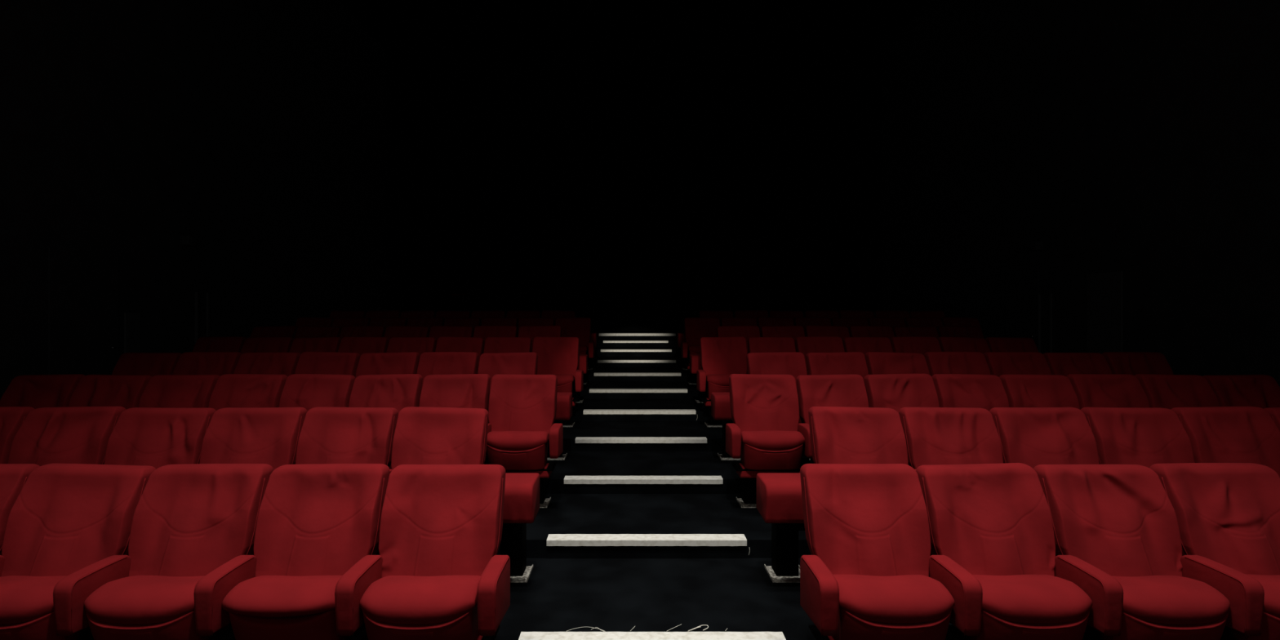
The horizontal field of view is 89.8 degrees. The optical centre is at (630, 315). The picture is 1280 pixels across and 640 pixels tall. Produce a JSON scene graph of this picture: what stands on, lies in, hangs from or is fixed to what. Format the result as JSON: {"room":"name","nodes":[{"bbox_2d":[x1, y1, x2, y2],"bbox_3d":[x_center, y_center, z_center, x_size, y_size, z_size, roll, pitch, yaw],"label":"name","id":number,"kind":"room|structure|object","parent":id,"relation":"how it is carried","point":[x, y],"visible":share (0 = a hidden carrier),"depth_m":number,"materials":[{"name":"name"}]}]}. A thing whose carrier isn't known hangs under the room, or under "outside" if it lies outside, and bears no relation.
{"room":"auditorium","nodes":[
{"label":"auditorium","id":0,"kind":"room"},
{"bbox_2d":[0,0,386,399],"bbox_3d":[-6.375,-2.390,6.800,0.150,8.900,19.600,0,0,0],"label":"wall","id":1,"kind":"structure","parent":0,"point":[254,131],"depth_m":9.16,"materials":[{"name":"black fabric"}]},
{"bbox_2d":[48,247,119,375],"bbox_3d":[-6.266,0.335,7.415,0.068,2.150,0.930,0,0,0],"label":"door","id":2,"kind":"structure","parent":1,"relation":"in","point":[83,286],"depth_m":7.37,"materials":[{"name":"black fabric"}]},
{"bbox_2d":[124,312,140,352],"bbox_3d":[-6.290,0.710,8.110,0.020,1.500,0.234,0,0,0],"label":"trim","id":3,"kind":"structure","parent":1,"relation":"attached to","point":[131,320],"depth_m":8.10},
{"bbox_2d":[386,51,881,331],"bbox_3d":[0.100,-2.390,16.675,13.100,8.900,0.150,0,0,0],"label":"screen","id":4,"kind":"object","parent":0,"point":[622,191],"depth_m":16.60,"materials":[{"name":"black"}]},
{"bbox_2d":[339,0,929,51],"bbox_3d":[0.100,-6.915,6.800,13.100,0.150,19.900,0,0,0],"label":"ceiling","id":5,"kind":"structure","parent":0,"point":[397,25],"depth_m":15.02,"materials":[{"name":"black"}]},
{"bbox_2d":[376,331,951,639],"bbox_3d":[0.100,1.231,6.800,12.800,1.658,19.600,0,0,0],"label":"floor","id":6,"kind":"structure","parent":0,"point":[608,588],"depth_m":4.50,"materials":[{"name":"black carpet"}]},
{"bbox_2d":[0,406,34,463],"bbox_3d":[-4.128,1.116,3.950,0.704,1.041,0.566,0,0,0],"label":"seat","id":7,"kind":"object","parent":6,"relation":"on","point":[11,418],"visible":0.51,"depth_m":4.09,"materials":[{"name":"red fabric"}]},
{"bbox_2d":[0,463,39,577],"bbox_3d":[-3.051,1.234,2.830,0.670,1.052,0.566,0,0,0],"label":"seat","id":8,"kind":"object","parent":6,"relation":"on","point":[13,477],"visible":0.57,"depth_m":2.98,"materials":[{"name":"red fabric"}]},
{"bbox_2d":[0,373,84,408],"bbox_3d":[-4.750,0.998,5.070,0.709,1.029,0.566,0,0,0],"label":"seat","id":9,"kind":"object","parent":6,"relation":"on","point":[34,391],"visible":0.4,"depth_m":5.20,"materials":[{"name":"red fabric"}]},
{"bbox_2d":[8,406,125,466],"bbox_3d":[-3.533,1.115,3.950,0.704,1.044,0.566,0,0,0],"label":"seat","id":10,"kind":"object","parent":6,"relation":"on","point":[71,434],"visible":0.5,"depth_m":4.06,"materials":[{"name":"red fabric"}]},
{"bbox_2d":[0,463,155,639],"bbox_3d":[-2.491,1.234,2.830,0.670,1.051,0.566,0,0,0],"label":"seat","id":11,"kind":"object","parent":6,"relation":"on","point":[68,531],"visible":0.94,"depth_m":2.87,"materials":[{"name":"red fabric"}]},
{"bbox_2d":[0,575,66,625],"bbox_3d":[-2.548,1.181,2.714,0.468,0.130,0.327,0,0,0],"label":"seat cushion","id":12,"kind":"object","parent":11,"relation":"on","point":[24,600],"depth_m":2.59,"materials":[{"name":"red fabric"}]},
{"bbox_2d":[67,374,152,409],"bbox_3d":[-4.171,1.000,5.070,0.670,1.026,0.566,0,0,0],"label":"seat","id":13,"kind":"object","parent":6,"relation":"on","point":[124,391],"visible":0.3,"depth_m":5.20,"materials":[{"name":"red fabric"}]},
{"bbox_2d":[111,352,182,376],"bbox_3d":[-4.742,0.878,6.190,0.743,1.023,0.566,0,0,0],"label":"seat","id":14,"kind":"object","parent":6,"relation":"on","point":[152,364],"visible":0.26,"depth_m":6.33,"materials":[{"name":"red fabric"}]},
{"bbox_2d":[104,407,216,469],"bbox_3d":[-2.939,1.118,3.950,0.704,1.036,0.566,0,0,0],"label":"seat","id":15,"kind":"object","parent":6,"relation":"on","point":[157,437],"visible":0.29,"depth_m":4.06,"materials":[{"name":"red fabric"}]},
{"bbox_2d":[84,463,273,639],"bbox_3d":[-1.931,1.236,2.830,0.670,1.049,0.566,0,0,0],"label":"seat","id":16,"kind":"object","parent":6,"relation":"on","point":[193,526],"visible":0.98,"depth_m":2.85,"materials":[{"name":"red fabric"}]},
{"bbox_2d":[84,575,204,624],"bbox_3d":[-1.988,1.179,2.714,0.468,0.130,0.327,0,0,0],"label":"seat cushion","id":17,"kind":"object","parent":16,"relation":"on","point":[131,599],"depth_m":2.58,"materials":[{"name":"red fabric"}]},
{"bbox_2d":[138,374,219,408],"bbox_3d":[-3.611,1.001,5.070,0.670,1.024,0.566,0,0,0],"label":"seat","id":18,"kind":"object","parent":6,"relation":"on","point":[161,391],"visible":0.28,"depth_m":5.20,"materials":[{"name":"red fabric"}]},
{"bbox_2d":[173,351,241,376],"bbox_3d":[-4.128,0.876,6.190,0.704,1.027,0.566,0,0,0],"label":"seat","id":19,"kind":"object","parent":6,"relation":"on","point":[220,363],"visible":0.15,"depth_m":6.33,"materials":[{"name":"red fabric"}]},
{"bbox_2d":[191,336,246,352],"bbox_3d":[-4.750,0.755,7.310,0.709,1.022,0.566,0,0,0],"label":"seat","id":20,"kind":"object","parent":6,"relation":"on","point":[207,344],"visible":0.22,"depth_m":7.46,"materials":[{"name":"red fabric"}]},
{"bbox_2d":[208,373,288,410],"bbox_3d":[-3.051,0.998,5.070,0.670,1.030,0.566,0,0,0],"label":"seat","id":21,"kind":"object","parent":6,"relation":"on","point":[230,390],"visible":0.4,"depth_m":5.20,"materials":[{"name":"red fabric"}]},
{"bbox_2d":[199,407,306,470],"bbox_3d":[-2.345,1.117,3.950,0.704,1.038,0.566,0,0,0],"label":"seat","id":22,"kind":"object","parent":6,"relation":"on","point":[269,436],"visible":0.41,"depth_m":4.06,"materials":[{"name":"red fabric"}]},
{"bbox_2d":[233,352,300,376],"bbox_3d":[-3.533,0.878,6.190,0.704,1.024,0.566,0,0,0],"label":"seat","id":23,"kind":"object","parent":6,"relation":"on","point":[267,363],"visible":0.22,"depth_m":6.33,"materials":[{"name":"red fabric"}]},
{"bbox_2d":[240,337,294,354],"bbox_3d":[-4.171,0.757,7.310,0.670,1.018,0.566,0,0,0],"label":"seat","id":24,"kind":"object","parent":6,"relation":"on","point":[251,344],"visible":0.21,"depth_m":7.46,"materials":[{"name":"red fabric"}]},
{"bbox_2d":[222,463,389,639],"bbox_3d":[-1.371,1.235,2.830,0.670,1.049,0.566,0,0,0],"label":"seat","id":25,"kind":"object","parent":6,"relation":"on","point":[316,541],"visible":0.99,"depth_m":2.85,"materials":[{"name":"red fabric"}]},
{"bbox_2d":[222,575,342,617],"bbox_3d":[-1.428,1.163,2.714,0.468,0.103,0.327,0,0,0],"label":"seat cushion","id":26,"kind":"object","parent":25,"relation":"on","point":[258,596],"depth_m":2.60,"materials":[{"name":"red fabric"}]},
{"bbox_2d":[288,337,341,354],"bbox_3d":[-3.611,0.758,7.310,0.670,1.016,0.566,0,0,0],"label":"seat","id":27,"kind":"object","parent":6,"relation":"on","point":[300,345],"visible":0.19,"depth_m":7.46,"materials":[{"name":"red fabric"}]},
{"bbox_2d":[279,373,355,411],"bbox_3d":[-2.491,0.998,5.070,0.670,1.030,0.566,0,0,0],"label":"seat","id":28,"kind":"object","parent":6,"relation":"on","point":[307,391],"visible":0.38,"depth_m":5.20,"materials":[{"name":"red fabric"}]},
{"bbox_2d":[293,325,342,338],"bbox_3d":[-4.128,0.638,8.430,0.704,1.009,0.566,0,0,0],"label":"seat","id":29,"kind":"object","parent":6,"relation":"on","point":[302,331],"visible":0.12,"depth_m":8.59,"materials":[{"name":"red fabric"}]},
{"bbox_2d":[294,351,359,376],"bbox_3d":[-2.939,0.875,6.190,0.704,1.030,0.566,0,0,0],"label":"seat","id":30,"kind":"object","parent":6,"relation":"on","point":[308,362],"visible":0.16,"depth_m":6.34,"materials":[{"name":"red fabric"}]},
{"bbox_2d":[295,407,398,555],"bbox_3d":[-1.750,1.117,3.950,0.704,1.039,0.566,0,0,0],"label":"seat","id":31,"kind":"object","parent":6,"relation":"on","point":[327,435],"visible":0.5,"depth_m":4.06,"materials":[{"name":"red fabric"}]},
{"bbox_2d":[339,325,386,338],"bbox_3d":[-3.533,0.637,8.430,0.704,1.010,0.566,0,0,0],"label":"seat","id":32,"kind":"object","parent":6,"relation":"on","point":[346,331],"visible":0.19,"depth_m":8.59,"materials":[{"name":"red fabric"}]},
{"bbox_2d":[337,336,389,355],"bbox_3d":[-3.051,0.756,7.310,0.670,1.019,0.566,0,0,0],"label":"seat","id":33,"kind":"object","parent":6,"relation":"on","point":[361,345],"visible":0.17,"depth_m":7.46,"materials":[{"name":"red fabric"}]},
{"bbox_2d":[348,373,422,469],"bbox_3d":[-1.931,0.998,5.070,0.670,1.030,0.566,0,0,0],"label":"seat","id":34,"kind":"object","parent":6,"relation":"on","point":[398,392],"visible":0.32,"depth_m":5.20,"materials":[{"name":"red fabric"}]},
{"bbox_2d":[355,351,419,377],"bbox_3d":[-2.345,0.877,6.190,0.704,1.026,0.566,0,0,0],"label":"seat","id":35,"kind":"object","parent":6,"relation":"on","point":[369,363],"visible":0.27,"depth_m":6.33,"materials":[{"name":"red fabric"}]},
{"bbox_2d":[383,325,430,339],"bbox_3d":[-2.939,0.638,8.430,0.704,1.010,0.566,0,0,0],"label":"seat","id":36,"kind":"object","parent":6,"relation":"on","point":[391,331],"visible":0.2,"depth_m":8.59,"materials":[{"name":"red fabric"}]},
{"bbox_2d":[386,337,436,356],"bbox_3d":[-2.491,0.760,7.310,0.670,1.013,0.566,0,0,0],"label":"seat","id":37,"kind":"object","parent":6,"relation":"on","point":[420,345],"visible":0.2,"depth_m":7.46,"materials":[{"name":"red fabric"}]},
{"bbox_2d":[359,464,510,639],"bbox_3d":[-0.840,1.237,2.830,0.612,1.046,0.566,0,0,0],"label":"seat","id":38,"kind":"object","parent":6,"relation":"on","point":[444,577],"visible":1,"depth_m":2.85,"materials":[{"name":"red fabric"}]},
{"bbox_2d":[359,575,480,625],"bbox_3d":[-0.868,1.179,2.714,0.468,0.132,0.327,0,0,0],"label":"seat cushion","id":39,"kind":"object","parent":38,"relation":"on","point":[389,600],"depth_m":2.59,"materials":[{"name":"red fabric"}]},
{"bbox_2d":[416,351,478,385],"bbox_3d":[-1.750,0.876,6.190,0.704,1.026,0.566,0,0,0],"label":"seat","id":40,"kind":"object","parent":6,"relation":"on","point":[429,362],"visible":0.23,"depth_m":6.33,"materials":[{"name":"red fabric"}]},
{"bbox_2d":[428,325,474,341],"bbox_3d":[-2.345,0.638,8.430,0.704,1.008,0.566,0,0,0],"label":"seat","id":41,"kind":"object","parent":6,"relation":"on","point":[436,331],"visible":0.16,"depth_m":8.59,"materials":[{"name":"red fabric"}]},
{"bbox_2d":[418,373,491,464],"bbox_3d":[-1.371,0.997,5.070,0.670,1.031,0.566,0,0,0],"label":"seat","id":42,"kind":"object","parent":6,"relation":"on","point":[461,390],"visible":0.33,"depth_m":5.20,"materials":[{"name":"red fabric"}]},
{"bbox_2d":[435,336,484,369],"bbox_3d":[-1.931,0.756,7.310,0.670,1.020,0.566,0,0,0],"label":"seat","id":43,"kind":"object","parent":6,"relation":"on","point":[444,344],"visible":0.18,"depth_m":7.46,"materials":[{"name":"red fabric"}]},
{"bbox_2d":[391,406,539,582],"bbox_3d":[-1.035,1.116,3.952,0.947,1.040,0.562,0,0,0],"label":"seat","id":44,"kind":"object","parent":6,"relation":"on","point":[422,435],"visible":0.55,"depth_m":4.02,"materials":[{"name":"red fabric"}]},
{"bbox_2d":[473,325,517,346],"bbox_3d":[-1.750,0.638,8.430,0.704,1.009,0.566,0,0,0],"label":"seat","id":45,"kind":"object","parent":6,"relation":"on","point":[482,331],"visible":0.11,"depth_m":8.58,"materials":[{"name":"red fabric"}]},
{"bbox_2d":[483,337,532,353],"bbox_3d":[-1.371,0.758,7.310,0.670,1.016,0.566,0,0,0],"label":"seat","id":46,"kind":"object","parent":6,"relation":"on","point":[492,344],"visible":0.2,"depth_m":7.46,"materials":[{"name":"red fabric"}]},
{"bbox_2d":[485,373,563,507],"bbox_3d":[-0.841,0.999,5.070,0.611,1.029,0.566,0,0,0],"label":"seat","id":47,"kind":"object","parent":6,"relation":"on","point":[522,408],"visible":0.98,"depth_m":5.09,"materials":[{"name":"red fabric"}]},
{"bbox_2d":[486,431,548,450],"bbox_3d":[-0.868,0.951,4.954,0.468,0.130,0.327,0,0,0],"label":"seat cushion","id":48,"kind":"object","parent":47,"relation":"on","point":[496,440],"depth_m":4.81,"materials":[{"name":"red fabric"}]},
{"bbox_2d":[477,351,572,460],"bbox_3d":[-1.035,0.877,6.192,0.947,1.024,0.562,0,0,0],"label":"seat","id":49,"kind":"object","parent":6,"relation":"on","point":[492,364],"visible":0.23,"depth_m":6.30,"materials":[{"name":"red fabric"}]},
{"bbox_2d":[518,325,587,403],"bbox_3d":[-1.035,0.637,8.432,0.947,1.011,0.562,0,0,0],"label":"seat","id":50,"kind":"object","parent":6,"relation":"on","point":[531,331],"visible":0.16,"depth_m":8.56,"materials":[{"name":"red fabric"}]},
{"bbox_2d":[532,337,583,426],"bbox_3d":[-0.841,0.757,7.310,0.611,1.018,0.566,0,0,0],"label":"seat","id":51,"kind":"object","parent":6,"relation":"on","point":[558,357],"visible":0.6,"depth_m":7.37,"materials":[{"name":"red fabric"}]},
{"bbox_2d":[537,373,574,386],"bbox_3d":[-0.868,0.713,7.194,0.468,0.134,0.327,0,0,0],"label":"seat cushion","id":52,"kind":"object","parent":51,"relation":"on","point":[563,380],"depth_m":7.06,"materials":[{"name":"red fabric"}]},
{"bbox_2d":[541,310,596,369],"bbox_3d":[-1.035,0.401,10.672,0.947,0.989,0.562,0,0,0],"label":"seat","id":53,"kind":"object","parent":6,"relation":"on","point":[554,314],"visible":0.2,"depth_m":10.82,"materials":[{"name":"red fabric"}]},
{"bbox_2d":[555,317,594,384],"bbox_3d":[-0.841,0.523,9.550,0.611,0.992,0.566,0,0,0],"label":"seat","id":54,"kind":"object","parent":6,"relation":"on","point":[580,327],"visible":0.41,"depth_m":9.64,"materials":[{"name":"red fabric"}]},
{"bbox_2d":[589,388,687,392],"bbox_3d":[0.110,1.034,8.858,1.347,0.043,0.122,0,0,0],"label":"step nosing","id":55,"kind":"structure","parent":6,"relation":"attached to","point":[591,390],"depth_m":8.80,"materials":[{"name":"white paint"}]},
{"bbox_2d":[583,408,696,414],"bbox_3d":[0.110,1.158,7.738,1.347,0.043,0.122,0,0,0],"label":"step nosing","id":56,"kind":"structure","parent":6,"relation":"attached to","point":[600,411],"depth_m":7.68,"materials":[{"name":"white paint"}]},
{"bbox_2d":[575,436,706,443],"bbox_3d":[0.110,1.281,6.618,1.347,0.043,0.122,0,0,0],"label":"step nosing","id":57,"kind":"structure","parent":6,"relation":"attached to","point":[578,439],"depth_m":6.56,"materials":[{"name":"white paint"}]},
{"bbox_2d":[564,475,723,484],"bbox_3d":[0.110,1.405,5.498,1.347,0.043,0.122,0,0,0],"label":"step nosing","id":58,"kind":"structure","parent":6,"relation":"attached to","point":[567,479],"depth_m":5.44,"materials":[{"name":"white paint"}]},
{"bbox_2d":[546,533,746,546],"bbox_3d":[0.110,1.528,4.378,1.347,0.043,0.122,0,0,0],"label":"step nosing","id":59,"kind":"structure","parent":6,"relation":"attached to","point":[553,540],"depth_m":4.32,"materials":[{"name":"white paint"}]},
{"bbox_2d":[518,631,786,639],"bbox_3d":[0.110,1.652,3.258,1.347,0.043,0.122,0,0,0],"label":"step nosing","id":60,"kind":"structure","parent":6,"relation":"attached to","point":[524,635],"depth_m":3.27,"materials":[{"name":"white paint"}]},
{"bbox_2d":[680,317,719,384],"bbox_3d":[1.060,0.522,9.550,0.607,0.994,0.566,0,0,0],"label":"seat","id":61,"kind":"object","parent":6,"relation":"on","point":[695,328],"visible":0.46,"depth_m":9.62,"materials":[{"name":"red fabric"}]},
{"bbox_2d":[677,310,733,369],"bbox_3d":[1.262,0.403,10.672,0.964,0.984,0.562,0,0,0],"label":"seat","id":62,"kind":"object","parent":6,"relation":"on","point":[702,313],"visible":0.17,"depth_m":10.81,"materials":[{"name":"red fabric"}]},
{"bbox_2d":[696,336,747,426],"bbox_3d":[1.060,0.756,7.310,0.607,1.020,0.566,0,0,0],"label":"seat","id":63,"kind":"object","parent":6,"relation":"on","point":[721,357],"visible":0.59,"depth_m":7.36,"materials":[{"name":"red fabric"}]},
{"bbox_2d":[689,325,759,403],"bbox_3d":[1.262,0.639,8.432,0.964,1.007,0.562,0,0,0],"label":"seat","id":64,"kind":"object","parent":6,"relation":"on","point":[746,331],"visible":0.2,"depth_m":8.56,"materials":[{"name":"red fabric"}]},
{"bbox_2d":[711,351,807,460],"bbox_3d":[1.262,0.877,6.192,0.964,1.024,0.562,0,0,0],"label":"seat","id":65,"kind":"object","parent":6,"relation":"on","point":[793,363],"visible":0.27,"depth_m":6.30,"materials":[{"name":"red fabric"}]},
{"bbox_2d":[725,373,804,507],"bbox_3d":[1.060,0.997,5.070,0.607,1.032,0.566,0,0,0],"label":"seat","id":66,"kind":"object","parent":6,"relation":"on","point":[763,433],"visible":0.98,"depth_m":5.08,"materials":[{"name":"red fabric"}]},
{"bbox_2d":[741,430,804,450],"bbox_3d":[1.085,0.948,4.954,0.468,0.134,0.327,0,0,0],"label":"seat cushion","id":67,"kind":"object","parent":66,"relation":"on","point":[751,440],"depth_m":4.81,"materials":[{"name":"red fabric"}]},
{"bbox_2d":[747,337,795,353],"bbox_3d":[1.588,0.759,7.310,0.670,1.014,0.566,0,0,0],"label":"seat","id":68,"kind":"object","parent":6,"relation":"on","point":[755,344],"visible":0.19,"depth_m":7.46,"materials":[{"name":"red fabric"}]},
{"bbox_2d":[760,325,804,348],"bbox_3d":[1.986,0.638,8.430,0.704,1.009,0.566,0,0,0],"label":"seat","id":69,"kind":"object","parent":6,"relation":"on","point":[793,331],"visible":0.14,"depth_m":8.58,"materials":[{"name":"red fabric"}]},
{"bbox_2d":[795,336,844,365],"bbox_3d":[2.148,0.756,7.310,0.670,1.021,0.566,0,0,0],"label":"seat","id":70,"kind":"object","parent":6,"relation":"on","point":[806,344],"visible":0.16,"depth_m":7.46,"materials":[{"name":"red fabric"}]},
{"bbox_2d":[804,325,849,339],"bbox_3d":[2.581,0.636,8.430,0.704,1.013,0.566,0,0,0],"label":"seat","id":71,"kind":"object","parent":6,"relation":"on","point":[841,331],"visible":0.14,"depth_m":8.59,"materials":[{"name":"red fabric"}]},
{"bbox_2d":[795,374,868,464],"bbox_3d":[1.588,0.999,5.070,0.670,1.028,0.566,0,0,0],"label":"seat","id":72,"kind":"object","parent":6,"relation":"on","point":[813,390],"visible":0.41,"depth_m":5.19,"materials":[{"name":"red fabric"}]},
{"bbox_2d":[756,406,908,582],"bbox_3d":[1.262,1.115,3.952,0.964,1.042,0.562,0,0,0],"label":"seat","id":73,"kind":"object","parent":6,"relation":"on","point":[838,434],"visible":0.43,"depth_m":4.02,"materials":[{"name":"red fabric"}]},
{"bbox_2d":[805,351,868,460],"bbox_3d":[1.986,0.876,6.190,0.704,1.028,0.566,0,0,0],"label":"seat","id":74,"kind":"object","parent":6,"relation":"on","point":[841,362],"visible":0.2,"depth_m":6.33,"materials":[{"name":"red fabric"}]},
{"bbox_2d":[842,337,893,355],"bbox_3d":[2.708,0.759,7.310,0.670,1.014,0.566,0,0,0],"label":"seat","id":75,"kind":"object","parent":6,"relation":"on","point":[863,344],"visible":0.13,"depth_m":7.46,"materials":[{"name":"red fabric"}]},
{"bbox_2d":[848,325,894,338],"bbox_3d":[3.175,0.639,8.430,0.704,1.008,0.566,0,0,0],"label":"seat","id":76,"kind":"object","parent":6,"relation":"on","point":[854,331],"visible":0.22,"depth_m":8.59,"materials":[{"name":"red fabric"}]},
{"bbox_2d":[800,463,955,639],"bbox_3d":[1.059,1.235,2.830,0.608,1.050,0.566,0,0,0],"label":"seat","id":77,"kind":"object","parent":6,"relation":"on","point":[864,575],"visible":1,"depth_m":2.85,"materials":[{"name":"red fabric"}]},
{"bbox_2d":[833,574,955,623],"bbox_3d":[1.085,1.175,2.714,0.468,0.130,0.327,0,0,0],"label":"seat cushion","id":78,"kind":"object","parent":77,"relation":"on","point":[863,598],"depth_m":2.59,"materials":[{"name":"red fabric"}]},
{"bbox_2d":[865,351,929,374],"bbox_3d":[2.581,0.876,6.190,0.704,1.027,0.566,0,0,0],"label":"seat","id":79,"kind":"object","parent":6,"relation":"on","point":[877,362],"visible":0.25,"depth_m":6.34,"materials":[{"name":"red fabric"}]},
{"bbox_2d":[864,373,939,413],"bbox_3d":[2.148,0.996,5.070,0.670,1.034,0.566,0,0,0],"label":"seat","id":80,"kind":"object","parent":6,"relation":"on","point":[895,392],"visible":0.4,"depth_m":5.20,"materials":[{"name":"red fabric"}]},
{"bbox_2d":[892,325,938,338],"bbox_3d":[3.769,0.640,8.430,0.704,1.006,0.566,0,0,0],"label":"seat","id":81,"kind":"object","parent":6,"relation":"on","point":[921,331],"visible":0.17,"depth_m":8.59,"materials":[{"name":"red fabric"}]},
{"bbox_2d":[889,336,942,355],"bbox_3d":[3.268,0.756,7.310,0.670,1.020,0.566,0,0,0],"label":"seat","id":82,"kind":"object","parent":6,"relation":"on","point":[919,344],"visible":0.16,"depth_m":7.46,"materials":[{"name":"red fabric"}]},
{"bbox_2d":[898,407,1003,470],"bbox_3d":[1.986,1.117,3.950,0.704,1.038,0.566,0,0,0],"label":"seat","id":83,"kind":"object","parent":6,"relation":"on","point":[933,435],"visible":0.42,"depth_m":4.06,"materials":[{"name":"red fabric"}]},
{"bbox_2d":[924,351,990,376],"bbox_3d":[3.175,0.875,6.190,0.704,1.029,0.566,0,0,0],"label":"seat","id":84,"kind":"object","parent":6,"relation":"on","point":[938,362],"visible":0.21,"depth_m":6.33,"materials":[{"name":"red fabric"}]},
{"bbox_2d":[936,325,984,338],"bbox_3d":[4.383,0.639,8.430,0.743,1.006,0.566,0,0,0],"label":"seat","id":85,"kind":"object","parent":6,"relation":"on","point":[975,331],"visible":0.15,"depth_m":8.59,"materials":[{"name":"red fabric"}]},
{"bbox_2d":[937,337,990,353],"bbox_3d":[3.828,0.757,7.310,0.670,1.018,0.566,0,0,0],"label":"seat","id":86,"kind":"object","parent":6,"relation":"on","point":[946,344],"visible":0.11,"depth_m":7.46,"materials":[{"name":"red fabric"}]},
{"bbox_2d":[931,373,1008,411],"bbox_3d":[2.708,0.998,5.070,0.670,1.030,0.566,0,0,0],"label":"seat","id":87,"kind":"object","parent":6,"relation":"on","point":[987,392],"visible":0.3,"depth_m":5.20,"materials":[{"name":"red fabric"}]},
{"bbox_2d":[915,462,1092,639],"bbox_3d":[1.588,1.234,2.830,0.670,1.053,0.566,0,0,0],"label":"seat","id":88,"kind":"object","parent":6,"relation":"on","point":[993,544],"visible":0.97,"depth_m":2.85,"materials":[{"name":"red fabric"}]},
{"bbox_2d":[973,574,1092,624],"bbox_3d":[1.645,1.177,2.714,0.468,0.130,0.327,0,0,0],"label":"seat cushion","id":89,"kind":"object","parent":88,"relation":"on","point":[1006,599],"depth_m":2.58,"materials":[{"name":"red fabric"}]},
{"bbox_2d":[985,337,1039,352],"bbox_3d":[4.407,0.759,7.310,0.709,1.013,0.566,0,0,0],"label":"seat","id":90,"kind":"object","parent":6,"relation":"on","point":[995,344],"visible":0.23,"depth_m":7.46,"materials":[{"name":"red fabric"}]},
{"bbox_2d":[982,351,1051,377],"bbox_3d":[3.769,0.876,6.190,0.704,1.026,0.566,0,0,0],"label":"seat","id":91,"kind":"object","parent":6,"relation":"on","point":[999,363],"visible":0.24,"depth_m":6.33,"materials":[{"name":"red fabric"}]},
{"bbox_2d":[999,374,1079,409],"bbox_3d":[3.268,1.000,5.070,0.670,1.026,0.566,0,0,0],"label":"seat","id":92,"kind":"object","parent":6,"relation":"on","point":[1021,390],"visible":0.27,"depth_m":5.20,"materials":[{"name":"red fabric"}]},
{"bbox_2d":[989,407,1099,468],"bbox_3d":[2.581,1.117,3.950,0.704,1.038,0.566,0,0,0],"label":"seat","id":93,"kind":"object","parent":6,"relation":"on","point":[1033,437],"visible":0.41,"depth_m":4.06,"materials":[{"name":"red fabric"}]},
{"bbox_2d":[1043,352,1111,376],"bbox_3d":[4.364,0.879,6.190,0.704,1.021,0.566,0,0,0],"label":"seat","id":94,"kind":"object","parent":6,"relation":"on","point":[1064,364],"visible":0.17,"depth_m":6.33,"materials":[{"name":"red fabric"}]},
{"bbox_2d":[1066,373,1149,409],"bbox_3d":[3.828,0.998,5.070,0.670,1.030,0.566,0,0,0],"label":"seat","id":95,"kind":"object","parent":6,"relation":"on","point":[1091,390],"visible":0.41,"depth_m":5.20,"materials":[{"name":"red fabric"}]},
{"bbox_2d":[1033,464,1230,639],"bbox_3d":[2.148,1.237,2.830,0.670,1.046,0.566,0,0,0],"label":"seat","id":96,"kind":"object","parent":6,"relation":"on","point":[1117,539],"visible":0.95,"depth_m":2.85,"materials":[{"name":"red fabric"}]},
{"bbox_2d":[1112,575,1230,625],"bbox_3d":[2.205,1.181,2.714,0.468,0.130,0.327,0,0,0],"label":"seat cushion","id":97,"kind":"object","parent":96,"relation":"on","point":[1147,600],"depth_m":2.58,"materials":[{"name":"red fabric"}]},
{"bbox_2d":[1080,407,1194,467],"bbox_3d":[3.175,1.117,3.950,0.704,1.038,0.566,0,0,0],"label":"seat","id":98,"kind":"object","parent":6,"relation":"on","point":[1147,437],"visible":0.42,"depth_m":4.06,"materials":[{"name":"red fabric"}]},
{"bbox_2d":[1102,351,1173,375],"bbox_3d":[4.977,0.875,6.190,0.743,1.028,0.566,0,0,0],"label":"seat","id":99,"kind":"object","parent":6,"relation":"on","point":[1133,363],"visible":0.21,"depth_m":6.33,"materials":[{"name":"red fabric"}]},
{"bbox_2d":[1134,373,1219,409],"bbox_3d":[4.388,0.998,5.070,0.670,1.030,0.566,0,0,0],"label":"seat","id":100,"kind":"object","parent":6,"relation":"on","point":[1170,392],"visible":0.37,"depth_m":5.20,"materials":[{"name":"red fabric"}]},
{"bbox_2d":[1149,462,1279,639],"bbox_3d":[2.708,1.234,2.830,0.670,1.053,0.566,0,0,0],"label":"seat","id":101,"kind":"object","parent":6,"relation":"on","point":[1228,514],"visible":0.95,"depth_m":2.89,"materials":[{"name":"red fabric"}]},
{"bbox_2d":[1245,573,1279,617],"bbox_3d":[2.765,1.175,2.714,0.468,0.133,0.327,0,0,0],"label":"seat cushion","id":102,"kind":"object","parent":101,"relation":"on","point":[1270,583],"depth_m":2.60,"materials":[{"name":"red fabric"}]},
{"bbox_2d":[1170,406,1279,476],"bbox_3d":[3.769,1.115,3.950,0.704,1.044,0.566,0,0,0],"label":"seat","id":103,"kind":"object","parent":6,"relation":"on","point":[1216,434],"visible":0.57,"depth_m":4.06,"materials":[{"name":"red fabric"}]},
{"bbox_2d":[1202,374,1279,408],"bbox_3d":[4.968,1.000,5.070,0.709,1.026,0.566,0,0,0],"label":"seat","id":104,"kind":"object","parent":6,"relation":"on","point":[1262,391],"visible":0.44,"depth_m":5.21,"materials":[{"name":"red fabric"}]},
{"bbox_2d":[881,0,1279,386],"bbox_3d":[6.575,-2.390,6.800,0.150,8.900,19.600,0,0,0],"label":"wall","id":105,"kind":"structure","parent":0,"point":[1139,139],"depth_m":9.06,"materials":[{"name":"black fabric"}]},
{"bbox_2d":[1004,269,1039,347],"bbox_3d":[6.466,0.335,10.660,0.068,2.150,0.880,0,0,0],"label":"door","id":106,"kind":"structure","parent":105,"relation":"in","point":[1021,287],"depth_m":10.64,"materials":[{"name":"black fabric"}]},
{"bbox_2d":[1086,271,1122,354],"bbox_3d":[6.490,0.435,8.800,0.020,2.050,0.642,0,0,0],"label":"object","id":107,"kind":"structure","parent":105,"relation":"attached to","point":[1104,290],"depth_m":8.77,"materials":[{"name":"black"}]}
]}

